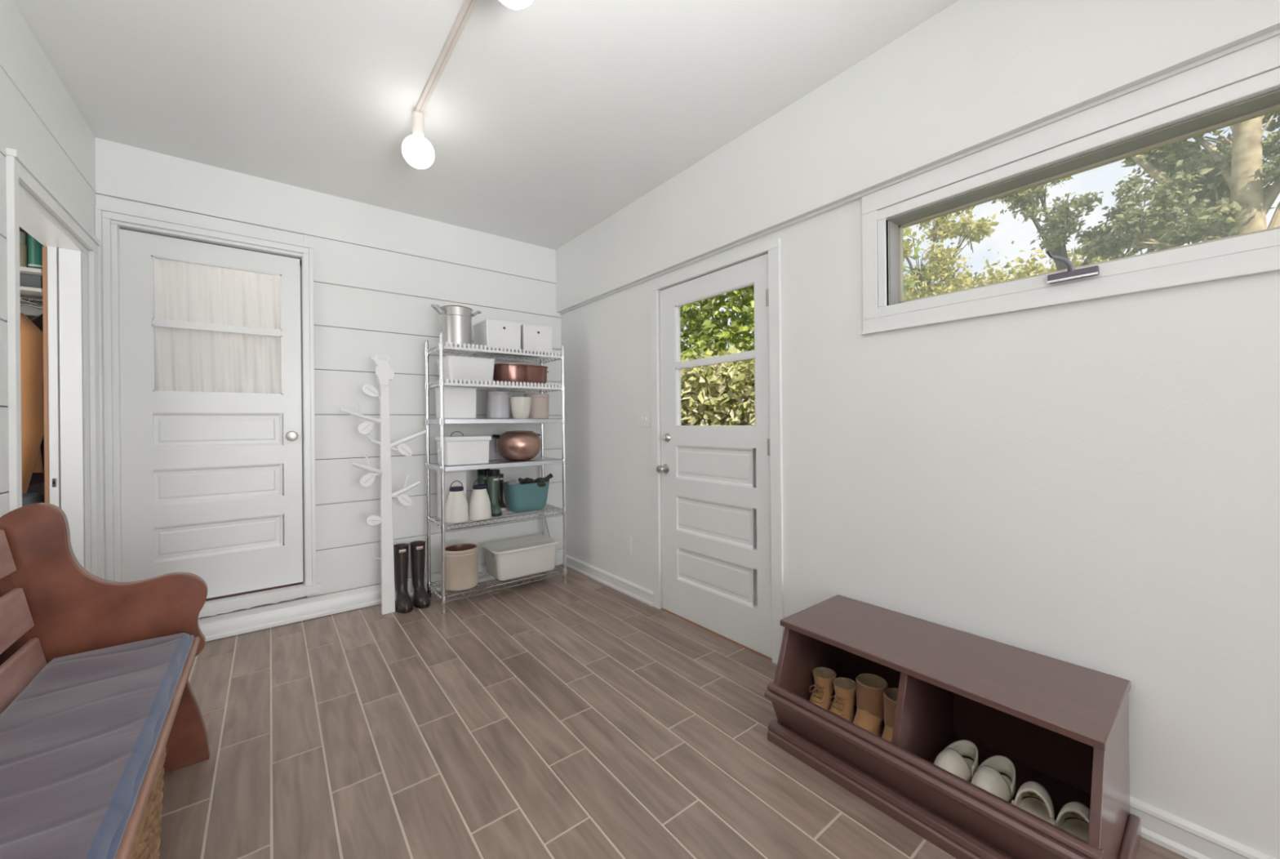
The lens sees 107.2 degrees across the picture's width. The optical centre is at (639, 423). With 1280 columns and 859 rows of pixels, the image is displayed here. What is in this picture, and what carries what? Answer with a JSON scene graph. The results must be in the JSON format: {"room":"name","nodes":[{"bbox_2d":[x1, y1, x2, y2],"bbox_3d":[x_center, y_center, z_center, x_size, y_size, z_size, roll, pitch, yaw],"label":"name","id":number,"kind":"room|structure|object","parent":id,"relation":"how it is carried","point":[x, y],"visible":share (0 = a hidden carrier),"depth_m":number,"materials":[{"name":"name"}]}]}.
{"room":"mudroom","nodes":[
{"label":"mudroom","id":0,"kind":"room"},
{"bbox_2d":[19,226,44,502],"bbox_3d":[-2.778,-0.118,1.545,0.849,2.669,2.300,-1,0,-38],"label":"wall","id":1,"kind":"structure","parent":0,"point":[39,487],"depth_m":2.52,"materials":[{"name":"grey paint"}]},
{"bbox_2d":[0,0,95,516],"bbox_3d":[0.289,-0.147,-1.577,0.120,2.669,10.000,-1,0,-38],"label":"wall","id":2,"kind":"structure","parent":0,"point":[40,120],"depth_m":1.74,"materials":[{"name":"paint"}]},
{"bbox_2d":[18,182,91,573],"bbox_3d":[-2.445,0.184,1.908,0.120,2.059,0.876,-1,0,-38],"label":"trim","id":3,"kind":"structure","parent":2,"relation":"attached to","point":[65,273],"depth_m":2.18,"materials":[{"name":"paint"}]},
{"bbox_2d":[5,147,104,578],"bbox_3d":[-2.407,0.148,1.976,0.024,2.130,1.014,-1,0,-38],"label":"trim","id":4,"kind":"structure","parent":2,"relation":"attached to","point":[18,170],"depth_m":1.80,"materials":[{"name":"paint"}]},
{"bbox_2d":[252,271,304,582],"bbox_3d":[-2.614,-0.144,3.295,1.571,2.719,0.950,-1,0,-38],"label":"wall","id":5,"kind":"structure","parent":0,"point":[252,272],"depth_m":3.65,"materials":[{"name":"paint"}]},
{"bbox_2d":[94,137,563,623],"bbox_3d":[-1.755,-0.128,3.270,2.951,2.669,0.150,-1,0,-38],"label":"wall","id":6,"kind":"structure","parent":0,"point":[379,273],"depth_m":3.15,"materials":[{"name":"paint"}]},
{"bbox_2d":[19,266,42,284],"bbox_3d":[-3.263,-0.699,2.216,0.684,0.070,0.448,-1,0,-38],"label":"closet shelf","id":7,"kind":"object","parent":6,"relation":"attached to","point":[22,269],"visible":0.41,"depth_m":2.24,"materials":[{"name":"paint"}]},
{"bbox_2d":[19,231,26,266],"bbox_3d":[-2.949,-0.822,2.227,0.066,0.170,0.066,-1,0,-38],"label":"jar","id":8,"kind":"object","parent":7,"relation":"on","point":[23,247],"visible":0.26,"depth_m":2.23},
{"bbox_2d":[27,233,44,269],"bbox_3d":[-2.902,-0.844,2.273,0.062,0.213,0.062,-1,0,-38],"label":"tin","id":9,"kind":"object","parent":7,"relation":"on","point":[34,246],"visible":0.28,"depth_m":2.25,"materials":[{"name":"green metal"}]},
{"bbox_2d":[19,285,43,315],"bbox_3d":[-3.263,-0.607,2.216,0.684,0.067,0.448,-1,0,-38],"label":"closet shelf","id":10,"kind":"object","parent":6,"relation":"attached to","point":[28,310],"visible":0.41,"depth_m":2.43,"materials":[{"name":"paint"}]},
{"bbox_2d":[19,272,42,288],"bbox_3d":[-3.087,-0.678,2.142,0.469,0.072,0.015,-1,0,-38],"label":"storage box","id":11,"kind":"object","parent":10,"relation":"on","point":[28,280],"visible":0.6,"depth_m":2.26,"materials":[{"name":"grey plastic"}]},
{"bbox_2d":[20,297,42,302],"bbox_3d":[-3.192,-0.609,2.126,0.684,0.030,0.020,-1,0,-38],"label":"hanging rail","id":12,"kind":"object","parent":10,"relation":"attached to","point":[23,298],"visible":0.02,"depth_m":2.30,"materials":[{"name":"silver metal"}]},
{"bbox_2d":[6,312,44,493],"bbox_3d":[-3.004,-0.131,2.194,0.322,0.923,0.196,-1,0,-38],"label":"coat","id":13,"kind":"object","parent":12,"relation":"hanging from","point":[31,336],"visible":0.56,"depth_m":2.21,"materials":[{"name":"fabric"}]},
{"bbox_2d":[20,295,35,305],"bbox_3d":[-2.942,-0.591,2.254,0.087,0.054,0.089,-1,0,-38],"label":"wire hanger","id":14,"kind":"object","parent":12,"relation":"hanging from","point":[21,300],"visible":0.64,"depth_m":2.24,"materials":[{"name":"silver metal"}]},
{"bbox_2d":[20,296,42,310],"bbox_3d":[-2.924,-0.581,2.268,0.087,0.074,0.089,-1,0,-38],"label":"wire hanger","id":15,"kind":"object","parent":12,"relation":"hanging from","point":[28,304],"visible":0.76,"depth_m":2.25,"materials":[{"name":"silver metal"}]},
{"bbox_2d":[29,313,44,484],"bbox_3d":[-3.047,-0.149,2.442,0.242,0.937,0.110,-1,0,-38],"label":"jacket","id":16,"kind":"object","parent":12,"relation":"hanging from","point":[36,477],"visible":0.03,"depth_m":2.39,"materials":[{"name":"fabric"}]},
{"bbox_2d":[94,205,315,586],"bbox_3d":[-2.424,-0.048,2.710,0.905,2.107,0.144,-1,0,-38],"label":"trim","id":17,"kind":"structure","parent":6,"relation":"attached to","point":[106,230],"depth_m":2.47,"materials":[{"name":"paint"}]},
{"bbox_2d":[119,228,302,600],"bbox_3d":[-2.433,-0.008,2.730,0.769,2.028,0.126,-1,0,-33],"label":"door","id":18,"kind":"structure","parent":6,"relation":"in","point":[211,352],"depth_m":2.70,"materials":[{"name":"paint"}]},
{"bbox_2d":[153,257,281,393],"bbox_3d":[-2.454,-0.545,2.759,0.575,0.768,0.032,-1,0,-38],"label":"curtain","id":19,"kind":"object","parent":18,"relation":"hanging from","point":[185,359],"depth_m":2.75,"materials":[{"name":"white fabric"}]},
{"bbox_2d":[198,582,321,617],"bbox_3d":[-2.369,1.041,2.699,0.900,0.072,0.096,-1,0,-38],"label":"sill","id":20,"kind":"structure","parent":6,"relation":"attached to","point":[224,605],"depth_m":2.75,"materials":[{"name":"paint"}]},
{"bbox_2d":[199,551,563,641],"bbox_3d":[-1.688,1.156,3.199,2.651,0.100,0.030,-1,0,-38],"label":"baseboard","id":21,"kind":"structure","parent":6,"relation":"attached to","point":[216,629],"depth_m":2.88,"materials":[{"name":"paint"}]},
{"bbox_2d":[12,0,959,249],"bbox_3d":[0.839,-1.547,-0.754,3.880,0.120,10.600,-1,0,-38],"label":"ceiling","id":22,"kind":"structure","parent":0,"point":[544,120],"depth_m":2.04,"materials":[{"name":"paint"}]},
{"bbox_2d":[413,0,477,113],"bbox_3d":[-0.127,-1.467,1.048,0.038,0.022,3.028,-1,0,-38],"label":"ceiling track","id":23,"kind":"object","parent":22,"relation":"attached to","point":[467,7],"visible":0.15,"depth_m":1.84,"materials":[{"name":"metal"}]},
{"bbox_2d":[401,111,434,168],"bbox_3d":[-1.040,-1.326,2.213,0.140,0.246,0.140,-1,0,-38],"label":"globe lamp","id":24,"kind":"object","parent":23,"relation":"hanging from","point":[418,152],"visible":1,"depth_m":2.18,"materials":[{"name":"white glass"}]},
{"bbox_2d":[412,111,424,137],"bbox_3d":[-1.041,-1.390,2.213,0.052,0.118,0.052,-1,0,-38],"label":"socket","id":25,"kind":"object","parent":24,"relation":"attached to","point":[418,117],"depth_m":2.19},
{"bbox_2d":[498,0,533,9],"bbox_3d":[-0.364,-1.333,1.352,0.140,0.246,0.140,-1,0,-38],"label":"globe lamp","id":26,"kind":"object","parent":23,"relation":"hanging from","point":[513,4],"visible":1,"depth_m":1.37,"materials":[{"name":"white glass"}]},
{"bbox_2d":[158,564,1187,858],"bbox_3d":[0.897,1.241,-0.729,3.760,0.120,10.600,-1,0,-38],"label":"floor","id":27,"kind":"structure","parent":0,"point":[581,717],"depth_m":1.73,"materials":[{"name":"tile"}]},
{"bbox_2d":[22,493,44,506],"bbox_3d":[-3.043,0.784,2.322,0.150,0.870,0.150,-1,0,-38],"label":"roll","id":28,"kind":"object","parent":27,"relation":"on","point":[28,498],"visible":0.11,"depth_m":2.32,"materials":[{"name":"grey fabric"}]},
{"bbox_2d":[0,502,210,858],"bbox_3d":[-1.210,0.722,0.863,0.489,0.959,1.800,-1,0,-38],"label":"wooden pew","id":29,"kind":"object","parent":27,"relation":"on","point":[51,606],"visible":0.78,"depth_m":1.49,"materials":[{"name":"brown wood"}]},
{"bbox_2d":[0,632,194,858],"bbox_3d":[-1.181,0.724,0.903,0.327,0.054,1.688,-1,0,-38],"label":"seat cushion","id":30,"kind":"object","parent":29,"relation":"on","point":[77,744],"visible":1,"depth_m":1.04,"materials":[{"name":"fabric"}]},
{"bbox_2d":[128,746,166,858],"bbox_3d":[-1.193,1.026,0.937,0.293,0.351,0.658,-1,0,-38],"label":"wicker basket","id":31,"kind":"object","parent":27,"relation":"on","point":[146,845],"visible":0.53,"depth_m":1.12,"materials":[{"name":"brown wicker"}]},
{"bbox_2d":[339,354,427,614],"bbox_3d":[-1.610,0.384,2.984,0.494,1.642,0.074,-1,0,-38],"label":"coat rack","id":32,"kind":"object","parent":27,"relation":"on","point":[384,372],"visible":1,"depth_m":2.98,"materials":[{"name":"white wood"}]},
{"bbox_2d":[393,542,413,613],"bbox_3d":[-1.545,1.004,3.077,0.101,0.401,0.210,-1,0,-39],"label":"rubber boot","id":33,"kind":"object","parent":27,"relation":"on","point":[403,604],"visible":0.97,"depth_m":3.08,"materials":[{"name":"black rubber"}]},
{"bbox_2d":[409,540,430,608],"bbox_3d":[-1.467,1.004,3.151,0.101,0.401,0.210,-1,0,-41],"label":"rubber boot","id":34,"kind":"object","parent":27,"relation":"on","point":[420,599],"visible":0.99,"depth_m":3.15,"materials":[{"name":"black rubber"}]},
{"bbox_2d":[424,331,567,613],"bbox_3d":[-1.020,0.309,3.400,0.905,1.782,0.384,-1,0,-38],"label":"wire shelving rack","id":35,"kind":"object","parent":27,"relation":"on","point":[542,460],"visible":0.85,"depth_m":3.26,"materials":[{"name":"silver metal"}]},
{"bbox_2d":[436,470,466,518],"bbox_3d":[-1.298,0.481,3.250,0.159,0.330,0.144,-1,0,-38],"label":"carton","id":36,"kind":"object","parent":35,"relation":"on","point":[460,475],"visible":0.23,"depth_m":3.21,"materials":[{"name":"white cardboard"}]},
{"bbox_2d":[434,386,476,418],"bbox_3d":[-1.262,-0.137,3.232,0.224,0.212,0.206,-1,0,-38],"label":"storage box","id":37,"kind":"object","parent":35,"relation":"on","point":[460,402],"visible":0.81,"depth_m":3.16,"materials":[{"name":"white plastic"}]},
{"bbox_2d":[431,304,481,350],"bbox_3d":[-1.250,-0.653,3.220,0.295,0.276,0.206,-1,0,-9],"label":"stock pot","id":38,"kind":"object","parent":35,"relation":"on","point":[456,320],"visible":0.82,"depth_m":3.14,"materials":[{"name":"metal"}]},
{"bbox_2d":[444,480,468,523],"bbox_3d":[-1.209,0.511,3.109,0.151,0.269,0.151,-1,0,-38],"label":"bottle","id":39,"kind":"object","parent":35,"relation":"on","point":[456,509],"visible":0.98,"depth_m":3.06,"materials":[{"name":"white plastic"}]},
{"bbox_2d":[444,542,479,591],"bbox_3d":[-1.214,0.968,3.197,0.234,0.262,0.225,-1,0,-38],"label":"stoneware crock","id":40,"kind":"object","parent":35,"relation":"on","point":[462,558],"visible":0.88,"depth_m":3.11,"materials":[{"name":"brown ceramic"}]},
{"bbox_2d":[435,431,491,465],"bbox_3d":[-1.214,0.162,3.216,0.318,0.220,0.256,-1,0,-38],"label":"bread box","id":41,"kind":"object","parent":35,"relation":"on","point":[469,449],"visible":0.88,"depth_m":3.13,"materials":[{"name":"white ceramic"}]},
{"bbox_2d":[436,355,495,382],"bbox_3d":[-1.198,-0.360,3.248,0.321,0.158,0.283,-1,0,-38],"label":"bin","id":42,"kind":"object","parent":35,"relation":"on","point":[458,367],"visible":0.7,"depth_m":3.13,"materials":[{"name":"white plastic"}]},
{"bbox_2d":[468,478,491,520],"bbox_3d":[-1.087,0.510,3.196,0.151,0.269,0.151,-1,0,-38],"label":"bottle","id":43,"kind":"object","parent":35,"relation":"on","point":[479,505],"visible":0.99,"depth_m":3.15,"materials":[{"name":"white plastic"}]},
{"bbox_2d":[477,468,489,490],"bbox_3d":[-1.119,0.486,3.398,0.089,0.317,0.126,-1,0,-38],"label":"boot","id":44,"kind":"object","parent":35,"relation":"on","point":[482,473],"visible":0.32,"depth_m":3.39,"materials":[{"name":"rubber"}]},
{"bbox_2d":[484,435,496,460],"bbox_3d":[-1.127,0.180,3.469,0.128,0.182,0.066,-1,0,-38],"label":"box","id":45,"kind":"object","parent":35,"relation":"on","point":[492,446],"visible":0.37,"depth_m":3.47,"materials":[{"name":"plastic"}]},
{"bbox_2d":[486,469,502,516],"bbox_3d":[-1.021,0.485,3.310,0.089,0.317,0.126,-1,0,-38],"label":"boot","id":46,"kind":"object","parent":35,"relation":"on","point":[492,475],"visible":0.84,"depth_m":3.30,"materials":[{"name":"rubber"}]},
{"bbox_2d":[472,319,520,355],"bbox_3d":[-1.031,-0.614,3.397,0.250,0.195,0.281,-1,0,-38],"label":"storage box","id":47,"kind":"object","parent":35,"relation":"on","point":[491,332],"visible":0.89,"depth_m":3.29,"materials":[{"name":"plastic"}]},
{"bbox_2d":[485,391,510,418],"bbox_3d":[-1.016,-0.131,3.374,0.166,0.194,0.166,-1,0,-38],"label":"canister","id":48,"kind":"object","parent":35,"relation":"on","point":[497,402],"visible":0.98,"depth_m":3.30,"materials":[{"name":"ceramic"}]},
{"bbox_2d":[497,473,506,511],"bbox_3d":[-1.038,0.511,3.514,0.072,0.265,0.130,-1,0,-38],"label":"boot","id":49,"kind":"object","parent":35,"relation":"on","point":[502,504],"visible":0.54,"depth_m":3.51,"materials":[{"name":"rubber"}]},
{"bbox_2d":[492,430,542,460],"bbox_3d":[-0.890,0.161,3.483,0.371,0.217,0.284,-1,0,-38],"label":"copper pot","id":50,"kind":"object","parent":35,"relation":"on","point":[516,445],"visible":1,"depth_m":3.38,"materials":[{"name":"brown metal"}]},
{"bbox_2d":[492,363,548,384],"bbox_3d":[-0.878,-0.353,3.483,0.432,0.137,0.272,-1,0,-38],"label":"roasting pan","id":51,"kind":"object","parent":35,"relation":"on","point":[515,372],"visible":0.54,"depth_m":3.35,"materials":[{"name":"brown metal"}]},
{"bbox_2d":[510,396,531,418],"bbox_3d":[-0.860,-0.112,3.401,0.149,0.153,0.149,-1,0,-38],"label":"ceramic cup","id":52,"kind":"object","parent":35,"relation":"on","point":[520,406],"visible":1,"depth_m":3.35,"materials":[{"name":"white ceramic"}]},
{"bbox_2d":[482,534,559,580],"bbox_3d":[-0.877,0.990,3.494,0.506,0.213,0.320,-1,0,-38],"label":"storage box","id":53,"kind":"object","parent":35,"relation":"on","point":[508,559],"visible":1,"depth_m":3.39,"materials":[{"name":"white plastic"}]},
{"bbox_2d":[502,479,549,512],"bbox_3d":[-0.840,0.537,3.485,0.324,0.210,0.229,-1,0,-38],"label":"tub","id":54,"kind":"object","parent":35,"relation":"on","point":[519,498],"visible":0.92,"depth_m":3.39,"materials":[{"name":"plastic"}]},
{"bbox_2d":[505,480,521,484],"bbox_3d":[-0.916,0.437,3.433,0.114,0.056,0.124,-1,0,-38],"label":"folded cloth","id":55,"kind":"object","parent":54,"relation":"in","point":[511,482],"visible":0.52,"depth_m":3.41,"materials":[{"name":"grey fabric"}]},
{"bbox_2d":[518,477,533,484],"bbox_3d":[-0.834,0.431,3.470,0.123,0.071,0.087,-1,0,-38],"label":"glove","id":56,"kind":"object","parent":54,"relation":"in","point":[526,480],"visible":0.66,"depth_m":3.44,"materials":[{"name":"green fabric"}]},
{"bbox_2d":[537,481,546,486],"bbox_3d":[-0.722,0.445,3.440,0.067,0.036,0.033,-1,0,-38],"label":"glove","id":57,"kind":"object","parent":54,"relation":"in","point":[541,484],"visible":1,"depth_m":3.43,"materials":[{"name":"green fabric"}]},
{"bbox_2d":[533,473,553,483],"bbox_3d":[-0.718,0.414,3.495,0.156,0.082,0.089,-1,0,-38],"label":"glove","id":58,"kind":"object","parent":54,"relation":"on","point":[546,478],"visible":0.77,"depth_m":3.48,"materials":[{"name":"green fabric"}]},
{"bbox_2d":[511,324,552,357],"bbox_3d":[-0.828,-0.615,3.557,0.235,0.192,0.281,-1,0,-38],"label":"storage box","id":59,"kind":"object","parent":35,"relation":"on","point":[536,338],"visible":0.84,"depth_m":3.44,"materials":[{"name":"plastic"}]},
{"bbox_2d":[524,393,549,418],"bbox_3d":[-0.782,-0.130,3.570,0.188,0.187,0.188,-1,0,-38],"label":"canister","id":60,"kind":"object","parent":35,"relation":"on","point":[540,402],"visible":0.85,"depth_m":3.49,"materials":[{"name":"ceramic"}]},
{"bbox_2d":[764,594,1141,858],"bbox_3d":[0.943,0.964,1.549,0.516,0.435,0.921,-1,0,-38],"label":"storage bench","id":61,"kind":"object","parent":27,"relation":"on","point":[1063,726],"visible":0.85,"depth_m":1.46,"materials":[{"name":"brown wood"}]},
{"bbox_2d":[808,666,835,711],"bbox_3d":[0.708,1.055,1.845,0.086,0.136,0.167,-1,0,45],"label":"bootie","id":62,"kind":"object","parent":61,"relation":"on","point":[824,677],"visible":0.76,"depth_m":1.83,"materials":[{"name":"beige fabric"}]},
{"bbox_2d":[829,676,856,722],"bbox_3d":[0.755,1.054,1.768,0.167,0.136,0.086,-1,0,-41],"label":"bootie","id":63,"kind":"object","parent":61,"relation":"on","point":[845,688],"visible":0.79,"depth_m":1.75,"materials":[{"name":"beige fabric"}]},
{"bbox_2d":[853,673,888,737],"bbox_3d":[0.811,1.027,1.685,0.192,0.190,0.107,-1,0,-40],"label":"boot","id":64,"kind":"object","parent":61,"relation":"on","point":[870,687],"visible":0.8,"depth_m":1.67,"materials":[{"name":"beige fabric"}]},
{"bbox_2d":[881,687,898,742],"bbox_3d":[0.862,1.026,1.587,0.192,0.190,0.107,-1,0,-40],"label":"boot","id":65,"kind":"object","parent":61,"relation":"on","point":[890,695],"visible":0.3,"depth_m":1.60,"materials":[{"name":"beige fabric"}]},
{"bbox_2d":[933,739,977,782],"bbox_3d":[0.977,1.066,1.465,0.222,0.108,0.087,-1,0,-32],"label":"shoe","id":66,"kind":"object","parent":61,"relation":"on","point":[950,759],"visible":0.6,"depth_m":1.44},
{"bbox_2d":[970,755,1015,803],"bbox_3d":[1.037,1.065,1.389,0.222,0.108,0.087,-1,0,-35],"label":"shoe","id":67,"kind":"object","parent":61,"relation":"on","point":[987,776],"visible":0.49,"depth_m":1.37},
{"bbox_2d":[1011,781,1054,823],"bbox_3d":[1.083,1.065,1.298,0.222,0.108,0.087,-1,0,-44],"label":"shoe","id":68,"kind":"object","parent":61,"relation":"on","point":[1032,797],"visible":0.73,"depth_m":1.33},
{"bbox_2d":[1052,800,1089,841],"bbox_3d":[1.138,1.064,1.228,0.222,0.108,0.087,-1,0,-39],"label":"shoe","id":69,"kind":"object","parent":61,"relation":"on","point":[1073,817],"visible":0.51,"depth_m":1.26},
{"bbox_2d":[555,0,1279,858],"bbox_3d":[2.412,-0.168,0.186,0.185,2.669,10.150,-1,0,-38],"label":"wall","id":70,"kind":"structure","parent":0,"point":[1093,484],"depth_m":1.58,"materials":[{"name":"paint"}]},
{"bbox_2d":[640,412,649,426],"bbox_3d":[0.031,-0.025,3.131,0.014,0.094,0.093,-1,0,-38],"label":"light switch","id":71,"kind":"object","parent":70,"relation":"attached to","point":[645,416],"visible":1,"depth_m":3.13,"materials":[{"name":"paint"}]},
{"bbox_2d":[656,253,772,657],"bbox_3d":[0.391,0.164,2.679,0.107,2.028,0.852,-1,0,-38],"label":"door","id":72,"kind":"structure","parent":70,"relation":"in","point":[716,479],"depth_m":2.64,"materials":[{"name":"paint"}]},
{"bbox_2d":[661,607,772,660],"bbox_3d":[0.448,1.188,2.724,0.120,0.016,0.855,-1,0,-38],"label":"trim","id":73,"kind":"structure","parent":70,"relation":"attached to","point":[662,608],"depth_m":2.63,"materials":[{"name":"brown wood"}]},
{"bbox_2d":[649,238,784,663],"bbox_3d":[0.385,0.144,2.682,0.014,2.085,0.985,-1,0,-38],"label":"trim","id":74,"kind":"structure","parent":70,"relation":"attached to","point":[773,247],"depth_m":2.33,"materials":[{"name":"paint"}]},
{"bbox_2d":[562,554,1275,858],"bbox_3d":[2.426,1.122,0.090,0.022,0.090,9.998,-1,0,-38],"label":"baseboard","id":75,"kind":"structure","parent":70,"relation":"attached to","point":[1184,837],"depth_m":1.31,"materials":[{"name":"paint"}]},
{"bbox_2d":[559,28,1279,314],"bbox_3d":[2.408,-0.967,0.091,0.019,0.012,9.998,-1,0,-38],"label":"trim","id":76,"kind":"structure","parent":70,"relation":"attached to","point":[1276,33],"depth_m":1.62,"materials":[{"name":"paint"}]},
{"bbox_2d":[861,35,1279,334],"bbox_3d":[1.374,-0.663,1.478,0.185,0.576,1.334,-1,0,-38],"label":"window","id":77,"kind":"structure","parent":70,"relation":"in","point":[1252,71],"depth_m":1.44,"materials":[{"name":"paint"}]},
{"label":"outside","id":78,"kind":"structure","parent":0,"visible":0},
{"bbox_3d":[19.917,1.349,26.541,59.840,0.100,70.000,-1,0,-38],"label":"ground","id":79,"kind":"structure","parent":78,"visible":0},
{"bbox_2d":[680,226,937,425],"bbox_3d":[0.710,-0.825,6.943,3.144,4.628,5.820,-1,0,-38],"label":"leafy bush","id":80,"kind":"object","parent":79,"relation":"on","point":[719,388],"visible":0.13,"depth_m":5.46,"materials":[{"name":"green plant"}]},
{"bbox_2d":[902,205,999,301],"bbox_3d":[5.822,-1.681,9.430,3.084,6.246,1.744,-1,0,-2],"label":"tree","id":81,"kind":"object","parent":79,"relation":"on","point":[940,258],"visible":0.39,"depth_m":9.20,"materials":[{"name":"green plant"}]},
{"bbox_2d":[903,234,1122,300],"bbox_3d":[9.358,-1.520,12.293,4.051,5.846,4.714,-1,0,-35],"label":"tree","id":82,"kind":"object","parent":79,"relation":"on","point":[1039,268],"visible":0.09,"depth_m":11.46,"materials":[{"name":"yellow plant"}]},
{"bbox_2d":[991,168,1206,271],"bbox_3d":[8.900,-2.109,9.508,1.868,7.058,3.688,-1,0,-38],"label":"tree","id":83,"kind":"object","parent":79,"relation":"on","point":[1055,237],"visible":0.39,"depth_m":9.34,"materials":[{"name":"green plant"}]},
{"bbox_2d":[1071,110,1279,263],"bbox_3d":[8.905,-2.244,6.848,3.018,7.332,2.864,-1,0,-3],"label":"broad tree","id":84,"kind":"object","parent":79,"relation":"on","point":[1228,179],"visible":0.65,"depth_m":7.03,"materials":[{"name":"green plant"}]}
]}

